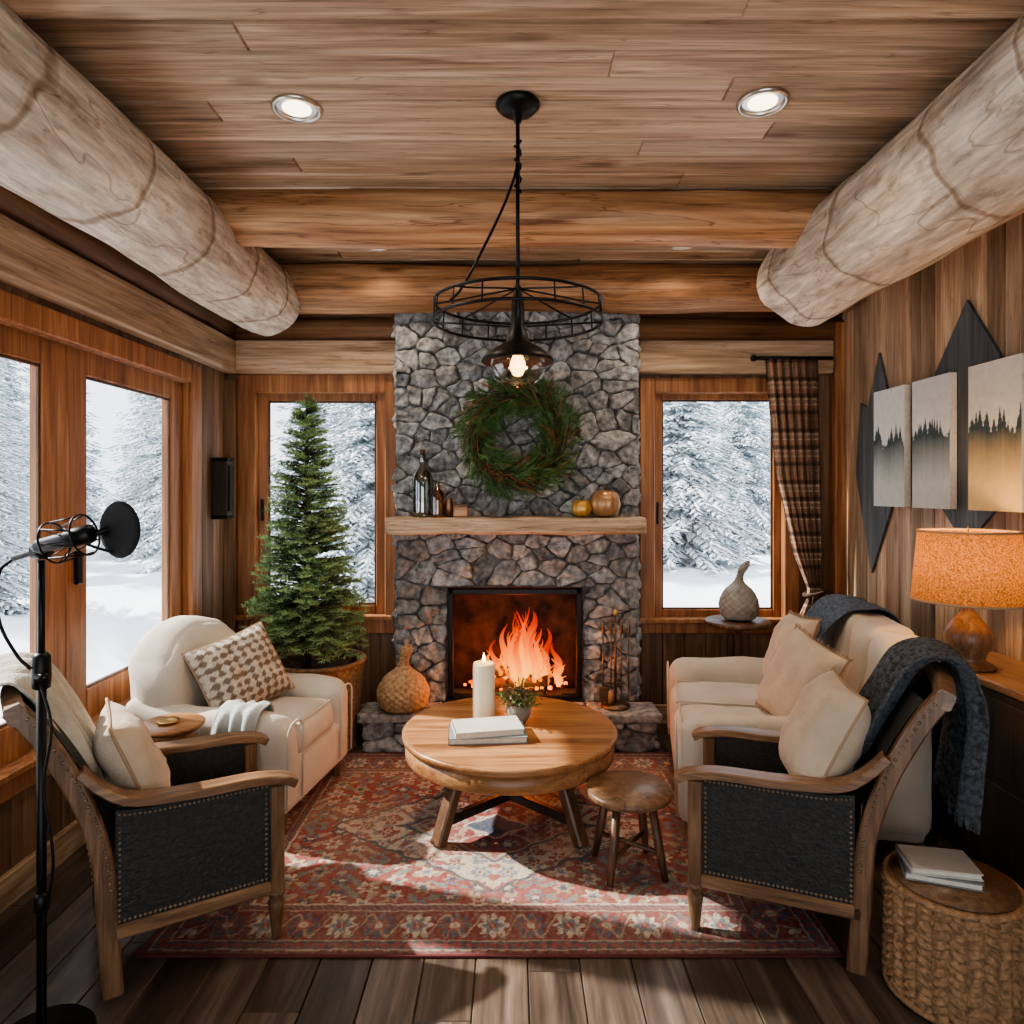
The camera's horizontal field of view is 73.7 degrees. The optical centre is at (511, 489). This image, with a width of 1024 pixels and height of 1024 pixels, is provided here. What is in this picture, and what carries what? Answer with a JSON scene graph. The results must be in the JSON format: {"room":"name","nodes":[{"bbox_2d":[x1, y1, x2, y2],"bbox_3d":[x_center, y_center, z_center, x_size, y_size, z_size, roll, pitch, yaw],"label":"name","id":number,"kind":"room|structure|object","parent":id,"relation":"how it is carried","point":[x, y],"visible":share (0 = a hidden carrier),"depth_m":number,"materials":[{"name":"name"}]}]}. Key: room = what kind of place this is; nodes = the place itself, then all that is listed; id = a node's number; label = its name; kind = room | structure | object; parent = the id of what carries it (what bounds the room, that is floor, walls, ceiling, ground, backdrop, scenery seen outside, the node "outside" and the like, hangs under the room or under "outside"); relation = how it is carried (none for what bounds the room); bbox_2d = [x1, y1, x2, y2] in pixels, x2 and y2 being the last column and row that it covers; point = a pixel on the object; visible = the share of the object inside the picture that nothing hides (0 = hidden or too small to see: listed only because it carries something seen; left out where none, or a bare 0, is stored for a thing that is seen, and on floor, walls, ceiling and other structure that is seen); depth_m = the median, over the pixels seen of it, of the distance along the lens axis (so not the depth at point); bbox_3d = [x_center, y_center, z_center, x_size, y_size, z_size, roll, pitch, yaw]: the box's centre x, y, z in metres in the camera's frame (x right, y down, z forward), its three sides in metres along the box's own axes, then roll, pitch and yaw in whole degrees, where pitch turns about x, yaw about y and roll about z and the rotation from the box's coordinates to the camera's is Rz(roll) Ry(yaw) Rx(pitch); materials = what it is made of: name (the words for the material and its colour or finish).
{"room":"cabin living room","nodes":[
{"label":"cabin living room","id":0,"kind":"room"},
{"bbox_2d":[0,281,228,876],"bbox_3d":[-1.880,0.075,1.730,0.100,2.850,5.460,0,0,0],"label":"wall","id":1,"kind":"structure","parent":0,"point":[18,813],"depth_m":4.04,"materials":[{"name":"brown wood"}]},
{"bbox_2d":[0,820,84,913],"bbox_3d":[-1.818,1.440,1.680,0.024,0.120,5.300,0,0,0],"label":"baseboard","id":2,"kind":"structure","parent":1,"relation":"attached to","point":[20,878],"depth_m":2.57,"materials":[{"name":"brown wood"}]},
{"bbox_2d":[0,289,200,804],"bbox_3d":[-1.850,0.200,2.530,0.160,1.820,2.860,0,0,0],"label":"window","id":3,"kind":"structure","parent":1,"relation":"in","point":[61,351],"depth_m":2.90,"materials":[{"name":"brown wood"}]},
{"bbox_2d":[0,213,235,372],"bbox_3d":[-1.785,-0.845,1.680,0.080,0.210,5.300,0,0,0],"label":"wooden beam","id":4,"kind":"structure","parent":1,"relation":"attached to","point":[30,262],"depth_m":2.90,"materials":[{"name":"brown wood"}]},
{"bbox_2d":[0,185,235,336],"bbox_3d":[-1.820,-1.120,1.650,0.170,0.330,5.300,0,0,0],"label":"trim","id":5,"kind":"structure","parent":1,"relation":"attached to","point":[13,206],"depth_m":2.90,"materials":[{"name":"brown wood"}]},
{"bbox_2d":[211,458,233,518],"bbox_3d":[-1.777,-0.010,4.200,0.106,0.375,0.100,0,0,0],"label":"wall sconce","id":6,"kind":"object","parent":1,"relation":"attached to","point":[222,468],"visible":1,"depth_m":4.16,"materials":[{"name":"black metal"}]},
{"bbox_2d":[0,724,969,1023],"bbox_3d":[0.135,1.530,1.700,4.130,0.060,5.400,0,0,0],"label":"floor","id":7,"kind":"structure","parent":0,"point":[156,990],"depth_m":2.07,"materials":[{"name":"brown wood"}]},
{"bbox_2d":[0,501,140,1023],"bbox_3d":[-1.186,0.764,1.850,0.434,1.471,0.256,0,0,0],"label":"microphone stand","id":8,"kind":"object","parent":7,"relation":"on","point":[119,531],"visible":1,"depth_m":1.83,"materials":[{"name":"black metal"}]},
{"bbox_2d":[143,713,205,742],"bbox_3d":[-1.395,1.224,2.800,0.254,0.543,0.254,0,0,0],"label":"round side table","id":9,"kind":"object","parent":7,"relation":"on","point":[189,724],"visible":0.25,"depth_m":2.75,"materials":[{"name":"brown wood"}]},
{"bbox_2d":[156,716,179,724],"bbox_3d":[-1.405,0.945,2.790,0.088,0.012,0.088,0,0,0],"label":"dish","id":10,"kind":"object","parent":9,"relation":"on","point":[169,720],"visible":1,"depth_m":2.79,"materials":[{"name":"gold metal"}]},
{"bbox_2d":[125,615,352,828],"bbox_3d":[-1.331,1.063,3.332,0.876,0.874,0.771,0,0,9],"label":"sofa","id":11,"kind":"object","parent":7,"relation":"on","point":[306,730],"visible":0.46,"depth_m":3.14,"materials":[{"name":"fabric"}]},
{"bbox_2d":[181,620,294,706],"bbox_3d":[-1.315,0.880,3.309,0.260,0.407,0.496,0,0,23],"label":"patterned pillow","id":12,"kind":"object","parent":11,"relation":"on","point":[245,665],"visible":0.89,"depth_m":3.24,"materials":[{"name":"beige fabric"}]},
{"bbox_2d":[211,700,273,733],"bbox_3d":[-1.177,1.133,2.993,0.214,0.394,0.226,0,0,8],"label":"throw blanket","id":13,"kind":"object","parent":11,"relation":"on","point":[233,715],"visible":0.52,"depth_m":2.93,"materials":[{"name":"white fabric"}]},
{"bbox_2d":[278,647,366,751],"bbox_3d":[-1.130,1.242,4.000,0.546,0.523,0.546,0,0,31],"label":"basket","id":14,"kind":"object","parent":7,"relation":"on","point":[349,670],"visible":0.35,"depth_m":3.95,"materials":[{"name":"brown wicker"}]},
{"bbox_2d":[238,393,371,668],"bbox_3d":[-1.200,0.237,3.951,0.783,1.606,0.815,0,0,-10],"label":"tree","id":15,"kind":"object","parent":14,"relation":"on","point":[310,627],"visible":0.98,"depth_m":3.86,"materials":[{"name":"green plant"}]},
{"bbox_2d":[136,752,843,957],"bbox_3d":[-0.070,1.494,3.033,2.271,0.011,1.696,0,0,0],"label":"rug","id":16,"kind":"object","parent":7,"relation":"on","point":[365,877],"visible":0.54,"depth_m":2.50,"materials":[{"name":"red fabric"}]},
{"bbox_2d":[0,685,298,1000],"bbox_3d":[-1.194,1.035,2.286,0.821,0.934,0.512,0,0,-32],"label":"wooden armchair","id":17,"kind":"object","parent":16,"relation":"on","point":[210,840],"visible":0.88,"depth_m":2.12,"materials":[{"name":"brown wood"}]},
{"bbox_2d":[0,652,103,796],"bbox_3d":[-1.489,0.931,2.136,0.384,0.798,0.450,0,0,-31],"label":"knit throw","id":18,"kind":"object","parent":17,"relation":"on","point":[67,710],"visible":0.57,"depth_m":2.07,"materials":[{"name":"beige fabric"}]},
{"bbox_2d":[92,698,170,806],"bbox_3d":[-1.251,0.900,2.251,0.229,0.360,0.366,0,0,-32],"label":"throw pillow","id":19,"kind":"object","parent":17,"relation":"on","point":[126,754],"visible":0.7,"depth_m":2.13,"materials":[{"name":"fabric"}]},
{"bbox_2d":[402,696,617,847],"bbox_3d":[-0.010,1.293,3.140,0.980,0.408,0.980,0,0,0],"label":"round coffee table","id":20,"kind":"object","parent":16,"relation":"on","point":[569,743],"visible":0.84,"depth_m":2.88,"materials":[{"name":"brown wood"}]},
{"bbox_2d":[473,653,494,717],"bbox_3d":[-0.135,0.934,3.270,0.106,0.309,0.106,0,0,0],"label":"pillar candle","id":21,"kind":"object","parent":20,"relation":"on","point":[483,670],"visible":0.82,"depth_m":3.23,"materials":[{"name":"wax"}]},
{"bbox_2d":[448,715,527,745],"bbox_3d":[-0.110,1.062,3.020,0.345,0.054,0.208,0,0,-6],"label":"book stack","id":22,"kind":"object","parent":20,"relation":"on","point":[499,729],"visible":1,"depth_m":2.95,"materials":[{"name":"paper"}]},
{"bbox_2d":[495,676,542,722],"bbox_3d":[0.038,0.984,3.207,0.236,0.210,0.232,0,0,-16],"label":"potted plant","id":23,"kind":"object","parent":20,"relation":"on","point":[518,701],"visible":0.98,"depth_m":3.17,"materials":[{"name":"green plant"}]},
{"bbox_2d":[585,770,672,887],"bbox_3d":[0.460,1.330,2.690,0.340,0.326,0.340,0,0,0],"label":"wooden stool","id":24,"kind":"object","parent":16,"relation":"on","point":[624,791],"visible":1,"depth_m":2.63,"materials":[{"name":"brown wood"}]},
{"bbox_2d":[674,661,956,975],"bbox_3d":[1.031,1.035,2.384,0.841,0.934,0.502,0,0,22],"label":"wooden armchair","id":25,"kind":"object","parent":16,"relation":"on","point":[757,829],"visible":0.88,"depth_m":2.19,"materials":[{"name":"brown wood"}]},
{"bbox_2d":[778,667,870,777],"bbox_3d":[1.075,0.845,2.367,0.273,0.368,0.406,0,0,11],"label":"throw pillow","id":26,"kind":"object","parent":25,"relation":"on","point":[825,731],"visible":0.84,"depth_m":2.22,"materials":[{"name":"fabric"}]},
{"bbox_2d":[859,637,989,834],"bbox_3d":[1.358,0.795,2.325,0.382,0.551,0.378,0,0,20],"label":"knit throw","id":27,"kind":"object","parent":25,"relation":"on","point":[961,759],"visible":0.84,"depth_m":2.21,"materials":[{"name":"grey fabric"}]},
{"bbox_2d":[357,702,661,751],"bbox_3d":[-0.011,1.391,4.018,1.756,0.229,0.314,0,0,0],"label":"stone hearth","id":28,"kind":"object","parent":7,"relation":"on","point":[636,726],"visible":0.43,"depth_m":3.90,"materials":[{"name":"grey stone"}]},
{"bbox_2d":[376,644,429,713],"bbox_3d":[-0.635,1.088,3.985,0.314,0.380,0.314,0,0,0],"label":"vase","id":29,"kind":"object","parent":28,"relation":"on","point":[403,689],"visible":1,"depth_m":3.89,"materials":[{"name":"wicker"}]},
{"bbox_2d":[599,609,629,710],"bbox_3d":[0.610,0.989,4.030,0.170,0.578,0.169,0,0,32],"label":"fireplace tool set","id":30,"kind":"object","parent":28,"relation":"on","point":[612,704],"visible":1,"depth_m":4.01,"materials":[{"name":"brown metal"}]},
{"bbox_2d":[391,312,641,705],"bbox_3d":[0.030,0.196,4.253,1.559,2.607,0.269,0,0,0],"label":"stone fireplace","id":31,"kind":"object","parent":7,"relation":"on","point":[456,594],"visible":0.69,"depth_m":4.17,"materials":[{"name":"stone"}]},
{"bbox_2d":[444,369,586,505],"bbox_3d":[0.025,-0.325,4.004,0.864,0.844,0.253,0,0,0],"label":"wreath","id":32,"kind":"object","parent":31,"relation":"attached to","point":[554,423],"visible":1,"depth_m":4.00,"materials":[{"name":"green plant"}]},
{"bbox_2d":[385,515,645,535],"bbox_3d":[0.022,0.211,4.085,1.532,0.120,0.228,0,0,0],"label":"mantel shelf","id":33,"kind":"object","parent":31,"relation":"attached to","point":[526,524],"visible":0.98,"depth_m":3.98,"materials":[{"name":"brown wood"}]},
{"bbox_2d":[412,450,432,516],"bbox_3d":[-0.535,-0.041,4.080,0.126,0.400,0.126,0,0,0],"label":"glass bottle","id":34,"kind":"object","parent":33,"relation":"on","point":[422,482],"visible":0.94,"depth_m":4.03,"materials":[{"name":"green glass"}]},
{"bbox_2d":[431,482,443,516],"bbox_3d":[-0.440,0.056,4.030,0.080,0.206,0.080,0,0,0],"label":"bottle","id":35,"kind":"object","parent":33,"relation":"on","point":[437,497],"visible":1,"depth_m":4.00,"materials":[{"name":"brown glass"}]},
{"bbox_2d":[444,498,452,516],"bbox_3d":[-0.375,0.103,4.060,0.056,0.111,0.056,0,0,0],"label":"votive","id":36,"kind":"object","parent":33,"relation":"on","point":[448,507],"visible":0.99,"depth_m":4.04,"materials":[{"name":"brown glass"}]},
{"bbox_2d":[453,505,468,516],"bbox_3d":[-0.305,0.123,4.060,0.090,0.071,0.065,0,0,0],"label":"trinket box","id":37,"kind":"object","parent":33,"relation":"on","point":[458,510],"visible":1,"depth_m":4.03,"materials":[{"name":"brown wood"}]},
{"bbox_2d":[572,496,591,516],"bbox_3d":[0.415,0.097,4.070,0.118,0.124,0.118,0,0,0],"label":"pumpkin","id":38,"kind":"object","parent":33,"relation":"on","point":[580,508],"visible":1,"depth_m":4.03,"materials":[{"name":"ceramic"}]},
{"bbox_2d":[590,484,619,516],"bbox_3d":[0.555,0.062,4.070,0.171,0.195,0.171,0,0,0],"label":"pumpkin","id":39,"kind":"object","parent":33,"relation":"on","point":[604,503],"visible":1,"depth_m":4.01,"materials":[{"name":"orange metal"}]},
{"bbox_2d":[464,665,567,692],"bbox_3d":[0.023,1.160,4.276,0.658,0.200,0.167,0,0,0],"label":"firewood logs","id":40,"kind":"object","parent":31,"relation":"in","point":[498,680],"visible":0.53,"depth_m":4.22,"materials":[{"name":"brown wood"}]},
{"bbox_2d":[469,610,565,688],"bbox_3d":[0.035,0.982,4.271,0.616,0.516,0.142,0,0,0],"label":"flames","id":41,"kind":"object","parent":40,"relation":"on","point":[522,659],"visible":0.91,"depth_m":4.22},
{"bbox_2d":[705,614,771,656],"bbox_3d":[1.370,1.144,4.140,0.390,0.712,0.390,0,0,0],"label":"pedestal side table","id":42,"kind":"object","parent":7,"relation":"on","point":[717,621],"visible":0.3,"depth_m":4.06,"materials":[{"name":"brown wood"}]},
{"bbox_2d":[718,560,759,620],"bbox_3d":[1.375,0.607,4.140,0.240,0.360,0.236,0,0,-8],"label":"vase","id":43,"kind":"object","parent":42,"relation":"on","point":[738,601],"visible":1,"depth_m":4.07,"materials":[{"name":"beige ceramic"}]},
{"bbox_2d":[667,610,939,845],"bbox_3d":[1.302,1.048,3.311,1.044,0.904,1.154,0,0,11],"label":"sofa","id":44,"kind":"object","parent":7,"relation":"on","point":[719,690],"visible":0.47,"depth_m":3.03,"materials":[{"name":"fabric"}]},
{"bbox_2d":[763,610,820,677],"bbox_3d":[1.438,0.853,3.526,0.247,0.458,0.454,0,0,0],"label":"throw pillow","id":45,"kind":"object","parent":44,"relation":"on","point":[786,624],"visible":0.43,"depth_m":3.51,"materials":[{"name":"fabric"}]},
{"bbox_2d":[754,622,853,715],"bbox_3d":[1.288,0.866,3.056,0.272,0.474,0.485,0,0,0],"label":"throw pillow","id":46,"kind":"object","parent":44,"relation":"on","point":[800,658],"visible":0.68,"depth_m":3.00,"materials":[{"name":"fabric"}]},
{"bbox_2d":[804,594,900,642],"bbox_3d":[1.708,0.678,3.495,0.443,0.244,0.432,0,0,11],"label":"throw","id":47,"kind":"object","parent":44,"relation":"on","point":[831,608],"visible":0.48,"depth_m":3.43,"materials":[{"name":"fabric"}]},
{"bbox_2d":[881,851,1023,1023],"bbox_3d":[1.315,1.328,2.040,0.373,0.346,0.376,0,0,14],"label":"wicker side table","id":48,"kind":"object","parent":7,"relation":"on","point":[951,955],"visible":0.85,"depth_m":1.90,"materials":[{"name":"brown wicker"}]},
{"bbox_2d":[895,844,983,892],"bbox_3d":[1.285,1.133,2.060,0.206,0.042,0.159,0,0,17],"label":"book stack","id":49,"kind":"object","parent":48,"relation":"on","point":[953,868],"visible":1,"depth_m":2.02,"materials":[{"name":"paper"}]},
{"bbox_2d":[924,652,1023,889],"bbox_3d":[1.905,1.096,2.600,0.330,0.808,0.660,0,0,0],"label":"base cabinet","id":50,"kind":"object","parent":7,"relation":"on","point":[999,845],"visible":0.43,"depth_m":2.46,"materials":[{"name":"brown wood"}]},
{"bbox_2d":[909,526,1023,671],"bbox_3d":[1.790,0.417,2.680,0.404,0.551,0.404,0,0,0],"label":"table lamp","id":51,"kind":"object","parent":50,"relation":"on","point":[968,569],"visible":0.88,"depth_m":2.56,"materials":[{"name":"fabric"}]},
{"bbox_2d":[20,17,1017,265],"bbox_3d":[0.135,-1.380,1.750,4.130,0.060,5.500,0,0,0],"label":"ceiling","id":52,"kind":"structure","parent":0,"point":[627,104],"depth_m":2.38,"materials":[{"name":"brown wood"}]},
{"bbox_2d":[0,0,300,335],"bbox_3d":[-1.462,-1.119,1.550,0.450,0.449,5.100,0,0,0],"label":"log","id":53,"kind":"object","parent":52,"relation":"attached to","point":[66,149],"depth_m":2.26,"materials":[{"name":"beige wood"}]},
{"bbox_2d":[270,93,321,123],"bbox_3d":[-0.760,-1.346,2.410,0.176,0.020,0.176,0,0,0],"label":"recessed light","id":54,"kind":"object","parent":52,"relation":"in","point":[296,108],"visible":1,"depth_m":2.40,"materials":[{"name":"metal"}]},
{"bbox_2d":[366,249,386,250],"bbox_3d":[-0.755,-1.346,3.740,0.176,0.020,0.176,0,0,0],"label":"recessed light","id":55,"kind":"object","parent":52,"relation":"in","point":[366,249],"visible":0.08,"depth_m":3.81,"materials":[{"name":"metal"}]},
{"bbox_2d":[2,0,1023,17],"bbox_3d":[0.350,-1.290,1.660,3.500,0.110,0.260,0,0,0],"label":"ceiling beam","id":56,"kind":"structure","parent":52,"relation":"attached to","point":[22,8],"depth_m":1.75,"materials":[{"name":"brown wood"}]},
{"bbox_2d":[201,188,833,248],"bbox_3d":[0.130,-1.254,3.138,3.860,0.271,0.264,0,0,0],"label":"ceiling beam","id":57,"kind":"structure","parent":52,"relation":"attached to","point":[358,218],"depth_m":3.03,"materials":[{"name":"brown wood"}]},
{"bbox_2d":[431,90,604,376],"bbox_3d":[0.020,-0.850,2.380,0.601,1.000,0.601,0,0,0],"label":"pendant light","id":58,"kind":"object","parent":52,"relation":"hanging from","point":[517,353],"visible":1,"depth_m":2.36,"materials":[{"name":"black metal"}]},
{"bbox_2d":[278,263,855,313],"bbox_3d":[0.150,-1.214,4.098,3.740,0.304,0.296,0,0,0],"label":"ceiling beam","id":59,"kind":"structure","parent":52,"relation":"attached to","point":[320,288],"depth_m":3.98,"materials":[{"name":"brown wood"}]},
{"bbox_2d":[668,247,690,249],"bbox_3d":[0.930,-1.346,3.720,0.176,0.020,0.176,0,0,0],"label":"recessed light","id":60,"kind":"object","parent":52,"relation":"in","point":[674,248],"visible":0.11,"depth_m":3.79,"materials":[{"name":"metal"}]},
{"bbox_2d":[736,86,789,117],"bbox_3d":[0.870,-1.346,2.370,0.176,0.020,0.176,0,0,0],"label":"recessed light","id":61,"kind":"object","parent":52,"relation":"in","point":[764,101],"visible":1,"depth_m":2.36,"materials":[{"name":"metal"}]},
{"bbox_2d":[756,13,1023,326],"bbox_3d":[1.527,-1.101,1.310,0.503,0.497,4.620,0,0,0],"label":"log","id":62,"kind":"object","parent":52,"relation":"attached to","point":[955,172],"depth_m":2.30,"materials":[{"name":"beige wood"}]},
{"bbox_2d":[229,374,828,703],"bbox_3d":[0.135,0.075,4.450,3.930,2.850,0.100,0,0,0],"label":"wall","id":63,"kind":"structure","parent":0,"point":[657,649],"depth_m":4.40,"materials":[{"name":"brown wood"}]},
{"bbox_2d":[224,380,236,632],"bbox_3d":[-1.795,0.400,4.365,0.070,2.200,0.070,0,0,0],"label":"trim","id":64,"kind":"structure","parent":63,"relation":"attached to","point":[230,386],"depth_m":4.33,"materials":[{"name":"brown wood"}]},
{"bbox_2d":[227,340,395,374],"bbox_3d":[-1.270,-0.845,4.355,1.100,0.210,0.080,0,0,0],"label":"trim","id":65,"kind":"structure","parent":63,"relation":"attached to","point":[253,357],"depth_m":4.32,"materials":[{"name":"brown wood"}]},
{"bbox_2d":[235,375,396,633],"bbox_3d":[-1.230,0.090,4.420,1.080,1.660,0.160,0,0,0],"label":"window","id":66,"kind":"structure","parent":63,"relation":"in","point":[255,393],"depth_m":4.37,"materials":[{"name":"brown wood"}]},
{"bbox_2d":[359,704,666,723],"bbox_3d":[0.105,1.440,4.388,3.850,0.120,0.024,0,0,0],"label":"baseboard","id":67,"kind":"structure","parent":63,"relation":"attached to","point":[662,708],"depth_m":4.38,"materials":[{"name":"brown wood"}]},
{"bbox_2d":[230,312,843,339],"bbox_3d":[0.135,-1.163,4.380,3.930,0.431,0.156,0,0,0],"label":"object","id":68,"kind":"structure","parent":63,"relation":"attached to","point":[717,325],"depth_m":4.32,"materials":[{"name":"brown wood"}]},
{"bbox_2d":[639,378,798,633],"bbox_3d":[1.330,0.100,4.420,1.040,1.640,0.160,0,0,0],"label":"window","id":69,"kind":"structure","parent":63,"relation":"in","point":[656,618],"depth_m":4.37,"materials":[{"name":"brown wood"}]},
{"bbox_2d":[637,340,833,374],"bbox_3d":[1.420,-0.845,4.355,1.240,0.210,0.080,0,0,0],"label":"wooden beam","id":70,"kind":"structure","parent":63,"relation":"attached to","point":[657,357],"depth_m":4.32,"materials":[{"name":"brown wood"}]},
{"bbox_2d":[750,355,833,361],"bbox_3d":[1.760,-0.830,4.317,0.520,0.044,0.076,0,0,0],"label":"curtain rod","id":71,"kind":"object","parent":63,"relation":"attached to","point":[753,358],"visible":1,"depth_m":4.29,"materials":[{"name":"black metal"}]},
{"bbox_2d":[765,359,825,614],"bbox_3d":[1.785,-0.010,4.280,0.374,1.620,0.117,0,0,-6],"label":"plaid curtain","id":72,"kind":"object","parent":71,"relation":"hanging from","point":[793,396],"visible":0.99,"depth_m":4.29,"materials":[{"name":"brown fabric"}]},
{"bbox_2d":[842,213,1023,661],"bbox_3d":[2.150,0.075,1.730,0.100,2.850,5.460,0,0,0],"label":"wall","id":73,"kind":"structure","parent":0,"point":[911,321],"depth_m":3.54,"materials":[{"name":"brown wood"}]},
{"bbox_2d":[829,322,844,594],"bbox_3d":[2.070,0.220,4.350,0.060,2.560,0.100,0,0,0],"label":"trim","id":74,"kind":"structure","parent":73,"relation":"attached to","point":[837,378],"depth_m":4.30,"materials":[{"name":"brown wood"}]},
{"bbox_2d":[856,353,893,572],"bbox_3d":[2.091,-0.150,3.900,0.015,1.260,0.480,0,0,0],"label":"wall panel","id":75,"kind":"object","parent":73,"relation":"attached to","point":[876,519],"visible":0.61,"depth_m":3.97,"materials":[{"name":"grey wood"}]},
{"bbox_2d":[874,385,910,506],"bbox_3d":[2.063,-0.230,3.710,0.036,0.640,0.300,0,0,0],"label":"print","id":76,"kind":"object","parent":75,"relation":"attached to","point":[892,406],"visible":1,"depth_m":3.67,"materials":[{"name":"paper"}]},
{"bbox_2d":[856,208,1023,302],"bbox_3d":[2.090,-1.245,1.650,0.170,0.220,5.300,0,0,0],"label":"trim","id":77,"kind":"structure","parent":73,"relation":"attached to","point":[1020,212],"depth_m":2.95,"materials":[{"name":"brown wood"}]},
{"bbox_2d":[935,300,1002,528],"bbox_3d":[2.091,-0.305,3.160,0.015,1.130,0.680,0,0,0],"label":"wall decoration","id":78,"kind":"object","parent":73,"relation":"attached to","point":[970,343],"visible":0.42,"depth_m":3.14,"materials":[{"name":"wood"}]},
{"bbox_2d":[912,372,956,508],"bbox_3d":[2.063,-0.230,3.340,0.036,0.640,0.300,0,0,0],"label":"print","id":79,"kind":"object","parent":78,"relation":"attached to","point":[934,399],"visible":1,"depth_m":3.31,"materials":[{"name":"paper"}]},
{"bbox_2d":[968,353,1023,511],"bbox_3d":[2.063,-0.230,2.900,0.036,0.640,0.320,0,0,0],"label":"print","id":80,"kind":"object","parent":78,"relation":"attached to","point":[996,387],"visible":1,"depth_m":2.88,"materials":[{"name":"paper"}]},
{"label":"outside","id":81,"kind":"structure","parent":0,"visible":0},
{"bbox_2d":[0,507,769,723],"bbox_3d":[0.000,1.199,3.000,73.333,0.901,73.333,0,0,0],"label":"snowy ground","id":82,"kind":"structure","parent":81,"point":[122,606],"depth_m":6.93,"materials":[{"name":"white snow"}]},
{"bbox_2d":[0,419,26,537],"bbox_3d":[-9.760,-0.894,11.970,2.377,5.082,2.459,0,0,-28],"label":"fir tree","id":83,"kind":"object","parent":82,"relation":"on","point":[12,505],"visible":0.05,"depth_m":12.46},
{"bbox_2d":[0,365,28,539],"bbox_3d":[-11.001,-1.050,14.033,2.711,5.549,2.676,0,0,14],"label":"fir tree","id":84,"kind":"object","parent":82,"relation":"on","point":[1,375],"visible":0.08,"depth_m":14.33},
{"bbox_2d":[0,368,28,615],"bbox_3d":[-5.420,-0.215,6.685,1.750,3.562,1.899,0,0,-38],"label":"fir tree","id":85,"kind":"object","parent":82,"relation":"on","point":[7,606],"visible":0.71,"depth_m":6.79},
{"bbox_2d":[0,357,28,583],"bbox_3d":[-7.395,-0.498,9.443,2.067,4.419,2.138,0,0,32],"label":"fir tree","id":86,"kind":"object","parent":82,"relation":"on","point":[22,482],"visible":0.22,"depth_m":9.57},
{"bbox_2d":[0,359,28,477],"bbox_3d":[-15.066,-2.026,20.038,3.617,7.734,3.741,0,0,-35],"label":"fir tree","id":87,"kind":"object","parent":82,"relation":"on","point":[11,378],"visible":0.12,"depth_m":20.05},
{"bbox_2d":[7,375,114,532],"bbox_3d":[-11.977,-1.474,18.032,3.212,6.659,3.253,0,0,-39],"label":"fir tree","id":88,"kind":"object","parent":82,"relation":"on","point":[90,510],"visible":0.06,"depth_m":18.07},
{"bbox_2d":[90,390,160,549],"bbox_3d":[-8.152,-0.843,15.526,2.672,5.524,2.584,0,0,-3],"label":"fir tree","id":89,"kind":"object","parent":82,"relation":"on","point":[127,447],"visible":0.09,"depth_m":15.16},
{"bbox_2d":[100,395,160,562],"bbox_3d":[-6.793,-0.734,13.467,2.647,4.965,2.439,0,0,-13],"label":"fir tree","id":90,"kind":"object","parent":82,"relation":"on","point":[145,492],"visible":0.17,"depth_m":13.14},
{"bbox_2d":[124,426,160,573],"bbox_3d":[-5.020,-0.610,10.977,2.359,4.425,2.174,0,0,39],"label":"fir tree","id":91,"kind":"object","parent":82,"relation":"on","point":[156,544],"visible":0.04,"depth_m":10.55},
{"bbox_2d":[271,403,360,573],"bbox_3d":[-3.120,-0.822,11.028,2.647,4.965,2.439,0,0,-37],"label":"fir tree","id":92,"kind":"object","parent":82,"relation":"on","point":[330,423],"visible":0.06,"depth_m":10.77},
{"bbox_2d":[275,403,362,542],"bbox_3d":[-4.407,-1.248,17.034,2.928,5.993,2.890,0,0,3],"label":"fir tree","id":93,"kind":"object","parent":82,"relation":"on","point":[334,421],"visible":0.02,"depth_m":16.79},
{"bbox_2d":[279,403,374,601],"bbox_3d":[-1.779,-0.653,8.388,2.227,4.533,2.417,0,0,-24],"label":"fir tree","id":94,"kind":"object","parent":82,"relation":"on","point":[360,468],"visible":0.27,"depth_m":8.04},
{"bbox_2d":[663,404,708,477],"bbox_3d":[3.875,-1.109,16.947,2.886,5.966,2.790,0,0,-39],"label":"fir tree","id":95,"kind":"object","parent":82,"relation":"on","point":[663,404],"visible":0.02,"depth_m":16.68,"materials":[{"name":"grey plant"}]},
{"bbox_2d":[663,402,769,577],"bbox_3d":[2.070,-0.803,8.378,2.302,4.317,2.121,0,0,-42],"label":"fir tree","id":96,"kind":"object","parent":82,"relation":"on","point":[689,521],"visible":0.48,"depth_m":8.07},
{"bbox_2d":[695,402,769,554],"bbox_3d":[3.615,-0.645,10.780,2.115,4.328,2.088,0,0,-21],"label":"fir tree","id":97,"kind":"object","parent":82,"relation":"on","point":[758,515],"visible":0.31,"depth_m":10.52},
{"bbox_2d":[707,403,769,529],"bbox_3d":[4.985,-0.953,14.553,2.483,5.197,2.745,0,0,16],"label":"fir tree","id":98,"kind":"object","parent":82,"relation":"on","point":[760,405],"visible":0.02,"depth_m":14.32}
]}

